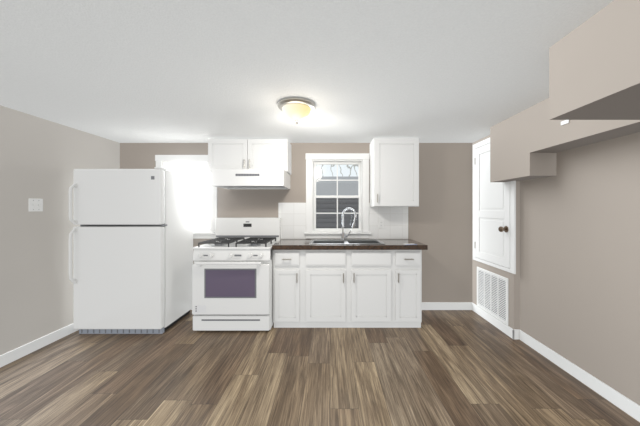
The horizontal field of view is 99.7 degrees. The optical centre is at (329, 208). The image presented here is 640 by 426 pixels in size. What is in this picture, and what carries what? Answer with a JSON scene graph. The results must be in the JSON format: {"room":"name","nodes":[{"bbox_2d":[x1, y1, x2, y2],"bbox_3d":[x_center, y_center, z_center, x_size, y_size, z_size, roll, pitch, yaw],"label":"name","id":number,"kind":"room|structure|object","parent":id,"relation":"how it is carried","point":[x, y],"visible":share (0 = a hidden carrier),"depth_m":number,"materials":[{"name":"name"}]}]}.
{"room":"kitchen","nodes":[
{"label":"kitchen","id":0,"kind":"room"},
{"bbox_2d":[0,105,119,354],"bbox_3d":[-2.745,0.220,0.865,0.150,2.120,5.430,0,0,0],"label":"wall","id":1,"kind":"structure","parent":0,"point":[41,158],"depth_m":2.46,"materials":[{"name":"paint"}]},
{"bbox_2d":[29,198,42,210],"bbox_3d":[-2.664,-0.036,2.448,0.011,0.116,0.116,0,0,0],"label":"switch plate","id":2,"kind":"object","parent":1,"relation":"attached to","point":[35,204],"visible":1,"depth_m":2.44,"materials":[{"name":"white plastic"}]},
{"bbox_2d":[120,143,471,301],"bbox_3d":[-0.430,0.220,3.505,4.480,2.120,0.150,0,0,0],"label":"wall","id":3,"kind":"structure","parent":0,"point":[440,221],"depth_m":3.43,"materials":[{"name":"paint"}]},
{"bbox_2d":[155,155,216,238],"bbox_3d":[-1.817,-0.154,3.475,0.811,1.058,0.190,0,0,0],"label":"window","id":4,"kind":"structure","parent":3,"relation":"in","point":[195,167],"depth_m":3.49,"materials":[{"name":"white"}]},
{"bbox_2d":[208,139,290,174],"bbox_3d":[-0.950,-0.623,3.251,0.920,0.374,0.356,0,0,0],"label":"upper cabinet","id":5,"kind":"object","parent":3,"relation":"attached to","point":[249,153],"visible":0.94,"depth_m":3.11,"materials":[{"name":"white wood"}]},
{"bbox_2d":[212,169,289,188],"bbox_3d":[-0.897,-0.342,3.181,0.785,0.183,0.496,0,0,0],"label":"range hood","id":6,"kind":"object","parent":3,"relation":"attached to","point":[251,178],"visible":1,"depth_m":2.94,"materials":[{"name":"white painted metal"}]},
{"bbox_2d":[304,153,370,238],"bbox_3d":[0.095,-0.164,3.475,0.836,1.078,0.190,0,0,0],"label":"window","id":7,"kind":"structure","parent":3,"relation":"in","point":[361,161],"depth_m":3.43,"materials":[{"name":"white wood"}]},
{"bbox_2d":[278,203,407,238],"bbox_3d":[0.169,0.149,3.426,1.645,0.458,0.008,0,0,0],"label":"tile backsplash","id":8,"kind":"structure","parent":3,"relation":"attached to","point":[292,216],"depth_m":3.42,"materials":[{"name":"white tile"}]},
{"bbox_2d":[370,138,418,206],"bbox_3d":[0.766,-0.424,3.251,0.527,0.792,0.356,0,0,0],"label":"upper cabinet","id":9,"kind":"object","parent":3,"relation":"attached to","point":[394,172],"visible":1,"depth_m":3.11,"materials":[{"name":"white wood"}]},
{"bbox_2d":[0,0,613,142],"bbox_3d":[-0.400,-0.890,0.865,4.840,0.100,5.430,0,0,0],"label":"ceiling","id":10,"kind":"structure","parent":0,"point":[204,71],"depth_m":1.58,"materials":[{"name":"paint"}]},
{"bbox_2d":[277,97,315,124],"bbox_3d":[-0.268,-0.757,2.170,0.304,0.166,0.304,0,0,0],"label":"ceiling light fixture","id":11,"kind":"object","parent":10,"relation":"attached to","point":[296,109],"visible":1,"depth_m":2.09,"materials":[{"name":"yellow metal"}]},
{"bbox_2d":[0,310,639,425],"bbox_3d":[-0.400,1.310,0.865,4.840,0.060,5.430,0,0,0],"label":"floor","id":12,"kind":"structure","parent":0,"point":[455,368],"depth_m":2.02,"materials":[{"name":"brown wood"}]},
{"bbox_2d":[69,167,192,333],"bbox_3d":[-2.147,0.427,3.011,0.896,1.705,0.718,0,0,0],"label":"fridge","id":13,"kind":"object","parent":12,"relation":"on","point":[132,234],"visible":1,"depth_m":2.72,"materials":[{"name":"white painted metal"},{"name":"plastic"}]},
{"bbox_2d":[192,218,280,330],"bbox_3d":[-1.016,0.694,3.046,0.804,1.172,0.709,0,0,0],"label":"stove","id":14,"kind":"object","parent":12,"relation":"on","point":[232,277],"visible":0.96,"depth_m":2.77,"materials":[{"name":"white enameled metal"},{"name":"cast iron"},{"name":"glass"}]},
{"bbox_2d":[273,250,304,327],"bbox_3d":[-0.452,0.857,3.148,0.318,0.846,0.540,0,0,0],"label":"base cabinet","id":15,"kind":"object","parent":12,"relation":"on","point":[288,265],"depth_m":2.89,"materials":[{"name":"white wood"}]},
{"bbox_2d":[305,250,348,327],"bbox_3d":[-0.047,0.857,3.148,0.491,0.846,0.540,0,0,0],"label":"base cabinet","id":16,"kind":"object","parent":12,"relation":"on","point":[347,288],"depth_m":2.89,"materials":[{"name":"white wood"}]},
{"bbox_2d":[349,250,396,327],"bbox_3d":[0.438,0.857,3.148,0.479,0.846,0.540,0,0,0],"label":"base cabinet","id":17,"kind":"object","parent":12,"relation":"on","point":[372,273],"depth_m":2.89,"materials":[{"name":"white wood"}]},
{"bbox_2d":[272,239,427,249],"bbox_3d":[0.210,0.407,3.136,1.645,0.050,0.568,0,0,0],"label":"countertop","id":18,"kind":"structure","parent":17,"relation":"on","point":[304,244],"depth_m":2.85,"materials":[{"name":"stone"}]},
{"bbox_2d":[309,239,384,243],"bbox_3d":[0.185,0.474,3.130,0.824,0.195,0.434,0,0,0],"label":"sink","id":19,"kind":"object","parent":18,"relation":"in","point":[347,241],"visible":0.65,"depth_m":3.26,"materials":[{"name":"silver metal"}]},
{"bbox_2d":[341,208,355,239],"bbox_3d":[0.223,0.179,3.286,0.186,0.393,0.124,0,0,0],"label":"faucet","id":20,"kind":"object","parent":18,"relation":"on","point":[343,235],"visible":1,"depth_m":3.30,"materials":[{"name":"silver metal"}]},
{"bbox_2d":[397,250,421,327],"bbox_3d":[0.832,0.857,3.148,0.308,0.846,0.540,0,0,0],"label":"base cabinet","id":21,"kind":"object","parent":12,"relation":"on","point":[409,262],"depth_m":2.89,"materials":[{"name":"white wood"}]},
{"bbox_2d":[472,132,639,404],"bbox_3d":[1.915,0.220,0.940,0.210,2.120,5.280,0,0,0],"label":"wall","id":22,"kind":"structure","parent":0,"point":[574,289],"depth_m":1.98,"materials":[{"name":"paint"}]},
{"bbox_2d":[0,302,639,421],"bbox_3d":[-0.400,1.232,0.865,4.540,0.095,5.130,0,0,0],"label":"baseboard","id":23,"kind":"structure","parent":22,"relation":"attached to","point":[628,406],"depth_m":2.34,"materials":[{"name":"white wood"}]},
{"bbox_2d":[477,267,507,324],"bbox_3d":[1.804,0.943,3.023,0.011,0.475,0.575,0,0,0],"label":"air vent","id":24,"kind":"object","parent":22,"relation":"in","point":[492,293],"visible":1,"depth_m":2.98,"materials":[{"name":"white metal"}]},
{"bbox_2d":[473,138,515,273],"bbox_3d":[1.764,-0.085,3.010,0.091,1.440,0.770,0,0,0],"label":"door","id":25,"kind":"structure","parent":22,"relation":"attached to","point":[494,224],"depth_m":3.00,"materials":[{"name":"white wood"}]},
{"bbox_2d":[490,0,639,181],"bbox_3d":[1.506,-0.557,0.540,0.727,0.565,4.480,0,0,0],"label":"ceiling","id":26,"kind":"structure","parent":0,"point":[594,78],"depth_m":1.32,"materials":[{"name":"paint"}]},
{"bbox_2d":[561,120,568,125],"bbox_3d":[1.647,-0.608,1.893,0.006,0.028,0.065,0,0,0],"label":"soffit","id":27,"kind":"structure","parent":26,"relation":"attached to","point":[564,122],"depth_m":1.89,"materials":[{"name":"white"}]},
{"label":"outside","id":28,"kind":"structure","parent":0,"visible":0},
{"bbox_2d":[316,165,357,176],"bbox_3d":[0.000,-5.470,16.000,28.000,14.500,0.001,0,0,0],"label":"trees","id":29,"kind":"object","parent":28,"point":[324,168],"depth_m":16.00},
{"bbox_3d":[0.000,1.830,9.800,28.000,0.100,12.400,0,0,0],"label":"ground","id":30,"kind":"structure","parent":28,"visible":0},
{"bbox_2d":[316,177,358,227],"bbox_3d":[-0.500,0.266,9.439,12.000,3.028,1.950,0,0,0],"label":"house","id":31,"kind":"structure","parent":30,"relation":"on","point":[348,189],"depth_m":9.00,"materials":[{"name":"grey"}]}
]}

